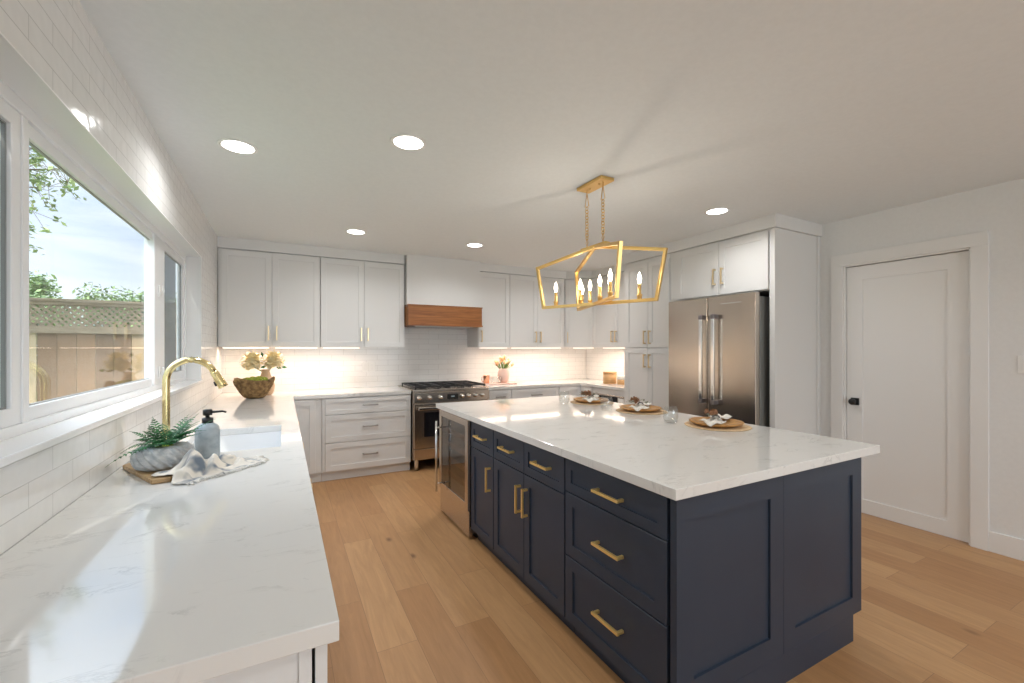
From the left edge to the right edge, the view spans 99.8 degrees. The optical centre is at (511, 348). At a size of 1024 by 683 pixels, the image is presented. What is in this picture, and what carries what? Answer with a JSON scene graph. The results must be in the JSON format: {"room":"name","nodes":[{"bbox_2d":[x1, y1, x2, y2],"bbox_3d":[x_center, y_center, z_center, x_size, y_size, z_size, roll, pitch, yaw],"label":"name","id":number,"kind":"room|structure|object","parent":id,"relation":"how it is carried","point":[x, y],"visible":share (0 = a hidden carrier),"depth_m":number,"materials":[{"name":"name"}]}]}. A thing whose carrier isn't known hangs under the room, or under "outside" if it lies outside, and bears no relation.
{"room":"kitchen","nodes":[
{"label":"kitchen","id":0,"kind":"room"},
{"bbox_2d":[0,0,221,555],"bbox_3d":[-0.947,0.139,0.381,0.155,2.515,9.960,0,0,-28],"label":"wall","id":1,"kind":"structure","parent":0,"point":[58,39],"depth_m":1.52,"materials":[{"name":"tile"}]},
{"bbox_2d":[0,79,185,440],"bbox_3d":[-1.797,-0.234,1.914,0.087,1.000,3.366,0,0,-28],"label":"window","id":2,"kind":"structure","parent":1,"relation":"in","point":[21,128],"depth_m":1.39,"materials":[{"name":"white plastic"}]},
{"bbox_2d":[0,32,200,379],"bbox_3d":[-1.741,-0.234,1.944,0.098,1.000,3.366,0,0,-28],"label":"trim","id":3,"kind":"structure","parent":1,"relation":"attached to","point":[16,72],"depth_m":1.67,"materials":[{"name":"white paint"}]},
{"bbox_2d":[0,380,202,467],"bbox_3d":[-1.734,0.261,1.944,0.111,0.022,3.356,0,0,-28],"label":"window sill","id":4,"kind":"structure","parent":1,"relation":"attached to","point":[16,448],"depth_m":1.38,"materials":[{"name":"white stone"}]},
{"bbox_2d":[130,441,194,470],"bbox_3d":[-1.359,0.419,1.685,0.199,0.086,0.200,0,0,-28],"label":"bowl","id":5,"kind":"object","parent":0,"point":[147,457],"depth_m":1.62,"materials":[{"name":"grey ceramic"}]},
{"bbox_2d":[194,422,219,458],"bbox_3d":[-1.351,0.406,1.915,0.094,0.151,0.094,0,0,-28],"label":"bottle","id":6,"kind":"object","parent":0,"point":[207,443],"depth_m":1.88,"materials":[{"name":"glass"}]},
{"bbox_2d":[222,327,585,392],"bbox_3d":[-1.010,0.139,5.872,4.881,2.515,0.200,0,0,-28],"label":"wall","id":7,"kind":"structure","parent":0,"point":[427,354],"depth_m":5.59,"materials":[{"name":"tile"}]},
{"bbox_2d":[218,248,319,346],"bbox_3d":[-2.603,-0.511,4.674,0.935,0.995,0.418,0,0,-28],"label":"upper cabinet","id":8,"kind":"object","parent":7,"relation":"attached to","point":[266,299],"visible":0.98,"depth_m":4.50,"materials":[{"name":"white paint"}]},
{"bbox_2d":[222,347,268,347],"bbox_3d":[-2.754,-0.007,4.471,0.415,0.012,0.028,0,0,-28],"label":"light","id":9,"kind":"object","parent":8,"relation":"attached to","point":[222,347],"visible":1,"depth_m":4.46,"materials":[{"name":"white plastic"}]},
{"bbox_2d":[275,347,316,347],"bbox_3d":[-2.341,-0.007,4.690,0.410,0.012,0.028,0,0,-28],"label":"light","id":10,"kind":"object","parent":8,"relation":"attached to","point":[275,347],"visible":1,"depth_m":4.67,"materials":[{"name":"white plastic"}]},
{"bbox_2d":[320,257,403,346],"bbox_3d":[-1.778,-0.511,5.112,0.925,0.995,0.418,0,0,-28],"label":"upper cabinet","id":11,"kind":"object","parent":7,"relation":"attached to","point":[362,302],"visible":0.99,"depth_m":4.94,"materials":[{"name":"white paint"}]},
{"bbox_2d":[323,347,359,347],"bbox_3d":[-1.939,-0.007,4.903,0.390,0.012,0.028,0,0,-28],"label":"light","id":12,"kind":"object","parent":11,"relation":"attached to","point":[323,347],"visible":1,"depth_m":4.89,"materials":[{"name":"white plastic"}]},
{"bbox_2d":[369,362,374,371],"bbox_3d":[-1.742,0.231,5.365,0.072,0.116,0.008,0,0,-28],"label":"outlet","id":13,"kind":"object","parent":7,"relation":"attached to","point":[371,364],"visible":1,"depth_m":5.36,"materials":[{"name":"white plastic"}]},
{"bbox_2d":[404,254,482,328],"bbox_3d":[-0.916,-0.691,5.509,0.954,0.854,0.523,0,0,-28],"label":"range hood","id":14,"kind":"object","parent":7,"relation":"attached to","point":[444,293],"visible":0.88,"depth_m":5.29,"materials":[{"name":"white paint"}]},
{"bbox_2d":[407,326,472,328],"bbox_3d":[-0.925,-0.268,5.520,0.750,0.009,0.380,0,0,-28],"label":"hood","id":15,"kind":"object","parent":14,"relation":"attached to","point":[443,327],"depth_m":5.46,"materials":[{"name":"silver metal"}]},
{"bbox_2d":[467,272,509,346],"bbox_3d":[-0.316,-0.511,5.888,0.464,0.995,0.418,0,0,-28],"label":"upper cabinet","id":16,"kind":"object","parent":7,"relation":"attached to","point":[494,287],"visible":0.86,"depth_m":5.75,"materials":[{"name":"white paint"}]},
{"bbox_2d":[217,213,821,278],"bbox_3d":[-0.159,-1.065,4.267,4.881,0.108,3.432,0,0,-28],"label":"trim","id":17,"kind":"structure","parent":7,"relation":"attached to","point":[776,220],"depth_m":4.56,"materials":[{"name":"white paint"}]},
{"bbox_2d":[509,274,564,346],"bbox_3d":[0.297,-0.511,6.212,0.914,0.995,0.418,0,0,-28],"label":"upper cabinet","id":18,"kind":"object","parent":7,"relation":"attached to","point":[531,325],"visible":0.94,"depth_m":6.04,"materials":[{"name":"white paint"}]},
{"bbox_2d":[511,347,560,347],"bbox_3d":[0.349,-0.007,6.117,0.810,0.012,0.028,0,0,-28],"label":"light","id":19,"kind":"object","parent":18,"relation":"attached to","point":[511,347],"visible":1,"depth_m":6.10,"materials":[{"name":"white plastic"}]},
{"bbox_2d":[565,278,592,346],"bbox_3d":[1.040,-0.511,6.493,0.666,0.995,0.619,0,0,-28],"label":"upper cabinet","id":20,"kind":"object","parent":7,"relation":"attached to","point":[578,324],"visible":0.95,"depth_m":6.25,"materials":[{"name":"white paint"}]},
{"bbox_2d":[79,0,1023,271],"bbox_3d":[1.324,-1.219,1.472,5.281,0.200,10.160,0,0,-28],"label":"ceiling","id":21,"kind":"structure","parent":0,"point":[816,111],"depth_m":2.05,"materials":[{"name":"paint"}]},
{"bbox_2d":[217,138,257,154],"bbox_3d":[-1.516,-1.115,2.388,0.192,0.006,0.192,0,0,-28],"label":"recessed light","id":22,"kind":"object","parent":21,"relation":"in","point":[238,146],"visible":1,"depth_m":2.38,"materials":[{"name":"white paint"}]},
{"bbox_2d":[345,229,366,234],"bbox_3d":[-1.494,-1.115,4.131,0.192,0.006,0.192,0,0,-28],"label":"recessed light","id":23,"kind":"object","parent":21,"relation":"in","point":[351,231],"visible":1,"depth_m":4.11,"materials":[{"name":"white paint"}]},
{"bbox_2d":[390,133,425,150],"bbox_3d":[-0.562,-1.115,2.340,0.192,0.006,0.192,0,0,-28],"label":"recessed light","id":24,"kind":"object","parent":21,"relation":"in","point":[404,141],"visible":1,"depth_m":2.33,"materials":[{"name":"white paint"}]},
{"bbox_2d":[466,243,483,246],"bbox_3d":[-0.403,-1.115,4.665,0.192,0.006,0.192,0,0,-28],"label":"recessed light","id":25,"kind":"object","parent":21,"relation":"in","point":[468,244],"visible":1,"depth_m":4.67,"materials":[{"name":"white paint"}]},
{"bbox_2d":[536,175,667,310],"bbox_3d":[0.560,-0.705,2.921,0.384,0.828,0.927,0,0,-28],"label":"chandelier","id":26,"kind":"object","parent":21,"relation":"hanging from","point":[600,181],"visible":1,"depth_m":2.84,"materials":[{"name":"gold metal"}]},
{"bbox_2d":[704,207,729,214],"bbox_3d":[1.669,-1.115,3.511,0.192,0.006,0.192,0,0,-28],"label":"recessed light","id":27,"kind":"object","parent":21,"relation":"in","point":[719,210],"visible":1,"depth_m":3.51,"materials":[{"name":"white paint"}]},
{"bbox_2d":[311,458,1023,682],"bbox_3d":[1.324,1.456,1.472,5.281,0.120,10.160,0,0,-28],"label":"floor","id":28,"kind":"structure","parent":0,"point":[419,599],"depth_m":2.31,"materials":[{"name":"brown wood"}]},
{"bbox_2d":[198,649,311,682],"bbox_3d":[-0.636,0.957,0.630,0.623,0.878,0.024,0,0,-28],"label":"end panel","id":29,"kind":"object","parent":28,"relation":"on","point":[294,668],"visible":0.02,"depth_m":0.75,"materials":[{"name":"white paint"}]},
{"bbox_2d":[294,398,321,482],"bbox_3d":[-2.261,0.957,4.706,0.293,0.878,0.682,0,0,-28],"label":"base cabinet","id":30,"kind":"object","parent":28,"relation":"on","point":[309,411],"visible":0.42,"depth_m":4.43,"materials":[{"name":"white paint"}]},
{"bbox_2d":[312,644,326,682],"bbox_3d":[-0.801,0.957,0.970,0.649,0.878,0.769,0,0,-28],"label":"base cabinet","id":31,"kind":"object","parent":28,"relation":"on","point":[319,654],"visible":0.03,"depth_m":0.78,"materials":[{"name":"white paint"}]},
{"bbox_2d":[0,386,410,682],"bbox_3d":[-1.182,0.499,2.982,1.866,0.037,4.742,0,0,-28],"label":"countertop","id":32,"kind":"structure","parent":31,"relation":"on","point":[136,580],"depth_m":0.91,"materials":[{"name":"white stone"}]},
{"bbox_2d":[123,463,172,483],"bbox_3d":[-1.354,0.471,1.708,0.385,0.017,0.214,0,0,35],"label":"cutting board","id":33,"kind":"object","parent":32,"relation":"on","point":[146,476],"visible":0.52,"depth_m":1.57,"materials":[{"name":"brown wood"}]},
{"bbox_2d":[106,413,214,470],"bbox_3d":[-1.350,0.367,1.695,0.261,0.192,0.300,0,0,-18],"label":"potted fern","id":34,"kind":"object","parent":33,"relation":"on","point":[156,454],"visible":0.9,"depth_m":1.63,"materials":[{"name":"green plant"}]},
{"bbox_2d":[160,357,227,440],"bbox_3d":[-1.542,0.261,2.083,0.280,0.440,0.138,0,0,-28],"label":"faucet","id":35,"kind":"object","parent":32,"relation":"on","point":[220,382],"visible":0.69,"depth_m":2.07,"materials":[{"name":"gold metal"}]},
{"bbox_2d":[151,448,268,485],"bbox_3d":[-1.151,0.427,1.715,0.204,0.104,0.411,0,0,19],"label":"dish towel","id":36,"kind":"object","parent":32,"relation":"on","point":[193,467],"visible":1,"depth_m":1.61,"materials":[{"name":"fabric"}]},
{"bbox_2d":[194,409,226,458],"bbox_3d":[-1.346,0.376,1.914,0.104,0.210,0.094,0,0,15],"label":"soap dispenser","id":37,"kind":"object","parent":32,"relation":"on","point":[207,443],"visible":0.88,"depth_m":1.89,"materials":[{"name":"grey"}]},
{"bbox_2d":[192,431,280,451],"bbox_3d":[-1.480,0.637,2.311,0.470,0.237,0.710,0,0,-28],"label":"sink","id":38,"kind":"object","parent":32,"relation":"in","point":[236,442],"visible":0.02,"depth_m":2.63,"materials":[{"name":"white"}]},
{"bbox_2d":[233,376,274,398],"bbox_3d":[-2.496,0.374,4.176,0.352,0.207,0.354,0,0,-28],"label":"bowl","id":39,"kind":"object","parent":32,"relation":"on","point":[259,386],"visible":1,"depth_m":4.08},
{"bbox_2d":[240,350,286,394],"bbox_3d":[-2.560,0.246,4.450,0.429,0.469,0.220,0,0,-28],"label":"flower vase","id":40,"kind":"object","parent":32,"relation":"on","point":[251,360],"visible":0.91,"depth_m":4.43,"materials":[{"name":"beige ceramic"}]},
{"bbox_2d":[322,394,410,480],"bbox_3d":[-1.709,0.957,4.977,0.928,0.878,0.721,0,0,-28],"label":"base cabinet","id":41,"kind":"object","parent":28,"relation":"on","point":[362,435],"visible":0.99,"depth_m":4.68,"materials":[{"name":"white paint"}]},
{"bbox_2d":[398,380,488,470],"bbox_3d":[-0.852,0.915,5.366,0.935,0.962,0.820,0,0,-28],"label":"range cooker","id":42,"kind":"object","parent":28,"relation":"on","point":[425,396],"visible":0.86,"depth_m":4.94,"materials":[{"name":"silver metal"}]},
{"bbox_2d":[398,385,488,392],"bbox_3d":[-0.869,0.486,5.397,0.935,0.030,0.750,0,0,-28],"label":"cooktop","id":43,"kind":"object","parent":42,"relation":"in","point":[430,388],"depth_m":5.11,"materials":[{"name":"silver metal"}]},
{"bbox_2d":[435,410,477,537],"bbox_3d":[-0.224,0.960,3.541,0.687,0.872,0.639,0,0,-28],"label":"wine cooler","id":44,"kind":"object","parent":28,"relation":"on","point":[455,446],"visible":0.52,"depth_m":3.36,"materials":[{"name":"silver metal"}]},
{"bbox_2d":[441,488,472,536],"bbox_3d":[-0.449,1.281,3.421,0.032,0.186,0.639,0,0,-28],"label":"vent grille","id":45,"kind":"object","parent":44,"relation":"attached to","point":[458,513],"depth_m":3.33,"materials":[{"name":"silver metal"}]},
{"bbox_2d":[471,422,500,560],"bbox_3d":[0.048,0.958,3.100,0.660,0.876,0.375,0,0,-28],"label":"base cabinet","id":46,"kind":"object","parent":28,"relation":"on","point":[482,438],"visible":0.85,"depth_m":2.95,"materials":[{"name":"blue paint"}]},
{"bbox_2d":[488,389,510,399],"bbox_3d":[-0.306,0.957,5.721,0.338,0.878,0.721,0,0,-28],"label":"base cabinet","id":47,"kind":"object","parent":28,"relation":"on","point":[502,393],"visible":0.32,"depth_m":5.43,"materials":[{"name":"white paint"}]},
{"bbox_2d":[494,430,573,632],"bbox_3d":[0.325,0.958,2.579,0.660,0.876,0.798,0,0,-28],"label":"base cabinet","id":48,"kind":"object","parent":28,"relation":"on","point":[529,480],"visible":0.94,"depth_m":2.37,"materials":[{"name":"blue paint"}]},
{"bbox_2d":[511,387,558,398],"bbox_3d":[0.168,0.957,5.973,0.728,0.878,0.721,0,0,-28],"label":"base cabinet","id":49,"kind":"object","parent":28,"relation":"on","point":[542,391],"visible":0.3,"depth_m":5.68,"materials":[{"name":"white paint"}]},
{"bbox_2d":[559,386,592,396],"bbox_3d":[0.973,0.907,6.286,0.983,0.778,0.921,0,0,-28],"label":"base cabinet","id":50,"kind":"object","parent":28,"relation":"on","point":[563,390],"visible":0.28,"depth_m":5.95,"materials":[{"name":"white paint"}]},
{"bbox_2d":[482,378,623,390],"bbox_3d":[0.653,0.499,5.738,2.056,0.037,1.593,0,0,-28],"label":"countertop","id":51,"kind":"structure","parent":50,"relation":"on","point":[596,383],"depth_m":5.83,"materials":[{"name":"white stone"}]},
{"bbox_2d":[485,382,516,384],"bbox_3d":[-0.192,0.472,5.835,0.470,0.016,0.230,0,0,-28],"label":"serving board","id":52,"kind":"object","parent":51,"relation":"on","point":[490,383],"visible":0.76,"depth_m":5.77,"materials":[{"name":"beige ceramic"}]},
{"bbox_2d":[481,375,489,383],"bbox_3d":[-0.347,0.411,5.708,0.106,0.105,0.090,0,0,7],"label":"copper mug","id":53,"kind":"object","parent":52,"relation":"on","point":[486,378],"visible":0.98,"depth_m":5.67,"materials":[{"name":"brown metal"}]},
{"bbox_2d":[494,355,513,382],"bbox_3d":[-0.117,0.276,5.886,0.309,0.375,0.218,0,0,-28],"label":"tulip vase","id":54,"kind":"object","parent":52,"relation":"on","point":[503,375],"visible":1,"depth_m":5.84,"materials":[{"name":"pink ceramic"}]},
{"bbox_2d":[592,387,623,403],"bbox_3d":[1.505,0.907,5.666,0.624,0.778,0.666,0,0,-28],"label":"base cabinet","id":55,"kind":"object","parent":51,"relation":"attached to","point":[617,396],"visible":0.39,"depth_m":5.49,"materials":[{"name":"white paint"}]},
{"bbox_2d":[603,371,616,383],"bbox_3d":[1.343,0.401,5.919,0.188,0.160,0.188,0,0,-28],"label":"canister","id":56,"kind":"object","parent":51,"relation":"on","point":[609,377],"visible":0.99,"depth_m":5.84,"materials":[{"name":"brown wood"}]},
{"bbox_2d":[617,375,623,384],"bbox_3d":[1.472,0.423,5.761,0.132,0.116,0.131,0,0,-28],"label":"canister","id":57,"kind":"object","parent":51,"relation":"on","point":[620,378],"visible":0.62,"depth_m":5.71,"materials":[{"name":"brown ceramic"}]},
{"bbox_2d":[565,458,669,682],"bbox_3d":[0.663,0.958,1.941,0.660,0.876,0.638,0,0,-28],"label":"base cabinet","id":58,"kind":"object","parent":28,"relation":"on","point":[617,531],"visible":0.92,"depth_m":1.76,"materials":[{"name":"blue paint"}]},
{"bbox_2d":[624,254,670,410],"bbox_3d":[1.784,0.194,5.035,0.722,2.405,0.698,0,0,-28],"label":"pantry cabinet","id":59,"kind":"object","parent":28,"relation":"on","point":[646,324],"visible":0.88,"depth_m":4.83,"materials":[{"name":"white paint"}]},
{"bbox_2d":[669,292,769,426],"bbox_3d":[2.147,0.460,4.198,0.852,1.872,0.925,0,0,-28],"label":"refrigerator","id":60,"kind":"object","parent":28,"relation":"on","point":[719,346],"visible":0.39,"depth_m":3.90,"materials":[{"name":"silver metal"}]},
{"bbox_2d":[670,457,860,682],"bbox_3d":[1.127,0.959,1.808,1.272,0.875,0.028,0,0,-28],"label":"end panel","id":61,"kind":"object","parent":28,"relation":"on","point":[765,575],"visible":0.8,"depth_m":1.74,"materials":[{"name":"blue paint"}]},
{"bbox_2d":[770,228,819,434],"bbox_3d":[2.483,0.194,3.772,0.676,2.405,0.053,0,0,-28],"label":"refrigerator surround","id":62,"kind":"object","parent":28,"relation":"on","point":[794,256],"visible":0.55,"depth_m":3.73,"materials":[{"name":"white paint"}]},
{"bbox_3d":[0.816,0.958,3.092,0.662,0.876,2.530,0,0,-28],"label":"base cabinet","id":63,"kind":"object","parent":28,"relation":"on","visible":0},
{"bbox_2d":[436,395,879,500],"bbox_3d":[0.581,0.500,2.960,1.439,0.039,2.613,0,0,-28],"label":"countertop","id":64,"kind":"structure","parent":63,"relation":"on","point":[662,455],"depth_m":2.18,"materials":[{"name":"white stone"}]},
{"bbox_2d":[570,400,613,404],"bbox_3d":[0.709,0.477,3.828,0.380,0.006,0.380,0,0,-28],"label":"placemat","id":65,"kind":"object","parent":64,"relation":"on","point":[573,401],"visible":0.67,"depth_m":3.71,"materials":[{"name":"wicker"}]},
{"bbox_2d":[573,397,608,402],"bbox_3d":[0.698,0.460,3.823,0.312,0.028,0.312,0,0,-28],"label":"wooden plate","id":66,"kind":"object","parent":65,"relation":"on","point":[579,399],"visible":0.84,"depth_m":3.78,"materials":[{"name":"brown wood"}]},
{"bbox_2d":[582,394,598,401],"bbox_3d":[0.700,0.434,3.824,0.150,0.052,0.370,0,0,12],"label":"napkin","id":67,"kind":"object","parent":66,"relation":"on","point":[591,397],"visible":0.95,"depth_m":3.78,"materials":[{"name":"fabric"}]},
{"bbox_2d":[580,390,596,396],"bbox_3d":[0.695,0.397,3.842,0.194,0.057,0.114,0,0,-38],"label":"posy","id":68,"kind":"object","parent":67,"relation":"on","point":[585,392],"visible":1,"depth_m":3.82,"materials":[{"name":"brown plant"}]},
{"bbox_2d":[616,408,667,414],"bbox_3d":[0.990,0.477,3.298,0.380,0.006,0.380,0,0,-28],"label":"placemat","id":69,"kind":"object","parent":64,"relation":"on","point":[621,410],"visible":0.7,"depth_m":3.19,"materials":[{"name":"wicker"}]},
{"bbox_2d":[619,404,661,412],"bbox_3d":[0.979,0.460,3.293,0.312,0.028,0.312,0,0,-28],"label":"wooden plate","id":70,"kind":"object","parent":69,"relation":"on","point":[652,408],"visible":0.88,"depth_m":3.27,"materials":[{"name":"brown wood"}]},
{"bbox_2d":[629,402,650,410],"bbox_3d":[0.981,0.434,3.294,0.150,0.052,0.370,0,0,22],"label":"napkin","id":71,"kind":"object","parent":70,"relation":"on","point":[641,405],"visible":0.93,"depth_m":3.23,"materials":[{"name":"fabric"}]},
{"bbox_2d":[629,396,649,403],"bbox_3d":[0.973,0.395,3.294,0.188,0.058,0.121,0,0,-18],"label":"posy","id":72,"kind":"object","parent":71,"relation":"on","point":[635,399],"visible":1,"depth_m":3.29,"materials":[{"name":"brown plant"}]},
{"bbox_2d":[684,421,751,431],"bbox_3d":[1.271,0.477,2.672,0.380,0.006,0.380,0,0,-28],"label":"placemat","id":73,"kind":"object","parent":64,"relation":"on","point":[743,427],"visible":0.64,"depth_m":2.55,"materials":[{"name":"wicker"}]},
{"bbox_2d":[689,417,743,427],"bbox_3d":[1.260,0.460,2.667,0.312,0.028,0.312,0,0,-28],"label":"wooden plate","id":74,"kind":"object","parent":73,"relation":"on","point":[730,423],"visible":0.78,"depth_m":2.64,"materials":[{"name":"brown wood"}]},
{"bbox_2d":[699,413,731,426],"bbox_3d":[1.262,0.434,2.667,0.150,0.052,0.370,0,0,34],"label":"napkin","id":75,"kind":"object","parent":74,"relation":"on","point":[712,420],"visible":0.94,"depth_m":2.63,"materials":[{"name":"fabric"}]},
{"bbox_2d":[704,409,718,416],"bbox_3d":[1.239,0.397,2.686,0.089,0.057,0.203,0,0,22],"label":"posy","id":76,"kind":"object","parent":75,"relation":"on","point":[712,412],"visible":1,"depth_m":2.64,"materials":[{"name":"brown plant"}]},
{"bbox_2d":[586,178,1023,539],"bbox_3d":[3.540,0.139,2.648,0.144,2.515,9.760,0,0,-28],"label":"wall","id":77,"kind":"structure","parent":0,"point":[998,209],"depth_m":2.96,"materials":[{"name":"paint"}]},
{"bbox_2d":[592,272,623,346],"bbox_3d":[1.526,-0.511,5.855,0.404,0.995,0.978,0,0,-28],"label":"upper cabinet","id":78,"kind":"object","parent":77,"relation":"attached to","point":[607,320],"visible":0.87,"depth_m":5.93,"materials":[{"name":"white paint"}]},
{"bbox_2d":[671,229,769,301],"bbox_3d":[2.199,-0.751,4.254,0.722,0.515,1.058,0,0,-28],"label":"upper cabinet","id":79,"kind":"object","parent":77,"relation":"attached to","point":[737,265],"visible":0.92,"depth_m":4.01,"materials":[{"name":"white paint"}]},
{"bbox_2d":[847,251,968,542],"bbox_3d":[3.072,0.345,3.404,0.106,2.085,0.757,0,0,-28],"label":"door","id":80,"kind":"structure","parent":77,"relation":"in","point":[908,320],"depth_m":3.35,"materials":[{"name":"white paint"}]},
{"bbox_2d":[831,231,988,550],"bbox_3d":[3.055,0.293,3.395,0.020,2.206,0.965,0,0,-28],"label":"trim","id":81,"kind":"structure","parent":77,"relation":"attached to","point":[978,242],"depth_m":3.03,"materials":[{"name":"white paint"}]},
{"bbox_2d":[989,531,1023,560],"bbox_3d":[4.522,1.326,0.636,0.014,0.140,5.285,0,0,-28],"label":"baseboard","id":82,"kind":"structure","parent":77,"relation":"attached to","point":[1009,546],"depth_m":2.89,"materials":[{"name":"white paint"}]},
{"bbox_2d":[1017,355,1023,373],"bbox_3d":[3.364,0.106,2.823,0.010,0.120,0.075,0,0,-28],"label":"light switch","id":83,"kind":"object","parent":77,"relation":"attached to","point":[1020,358],"visible":1,"depth_m":2.84,"materials":[{"name":"white plastic"}]},
{"label":"outside","id":84,"kind":"structure","parent":0,"visible":0},
{"bbox_3d":[-25.022,1.746,3.707,39.264,0.100,90.000,0,0,-28],"label":"ground","id":85,"kind":"structure","parent":84,"visible":0},
{"bbox_2d":[29,270,62,309],"bbox_3d":[-10.924,-0.029,9.389,1.573,3.469,1.536,0,0,7],"label":"bush","id":86,"kind":"object","parent":85,"relation":"on","point":[37,279],"visible":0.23,"depth_m":9.66,"materials":[{"name":"green plant"}]},
{"bbox_2d":[29,147,86,254],"bbox_3d":[-7.098,-1.018,4.572,2.352,5.448,3.801,0,0,41],"label":"tree","id":87,"kind":"object","parent":85,"relation":"on","point":[39,157],"visible":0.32,"depth_m":5.23,"materials":[{"name":"green plant"}]},
{"bbox_2d":[29,286,86,326],"bbox_3d":[-9.002,0.137,8.122,1.686,3.136,1.419,0,0,-28],"label":"bush","id":88,"kind":"object","parent":85,"relation":"on","point":[33,295],"visible":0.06,"depth_m":8.17,"materials":[{"name":"green plant"}]},
{"bbox_2d":[29,297,143,403],"bbox_3d":[-8.458,0.496,5.079,8.705,2.400,0.120,0,0,-28],"label":"fence","id":89,"kind":"object","parent":85,"relation":"on","point":[63,360],"visible":0.23,"depth_m":6.25,"materials":[{"name":"brown wood"}]},
{"bbox_2d":[72,282,143,326],"bbox_3d":[-9.379,0.078,10.205,1.686,3.251,1.418,0,0,-24],"label":"bush","id":90,"kind":"object","parent":85,"relation":"on","point":[87,296],"visible":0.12,"depth_m":9.96,"materials":[{"name":"green plant"}]},
{"bbox_2d":[101,287,143,326],"bbox_3d":[-7.495,0.233,8.936,1.687,2.945,1.431,0,0,-28],"label":"bush","id":91,"kind":"object","parent":85,"relation":"on","point":[131,293],"visible":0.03,"depth_m":8.61,"materials":[{"name":"green plant"}]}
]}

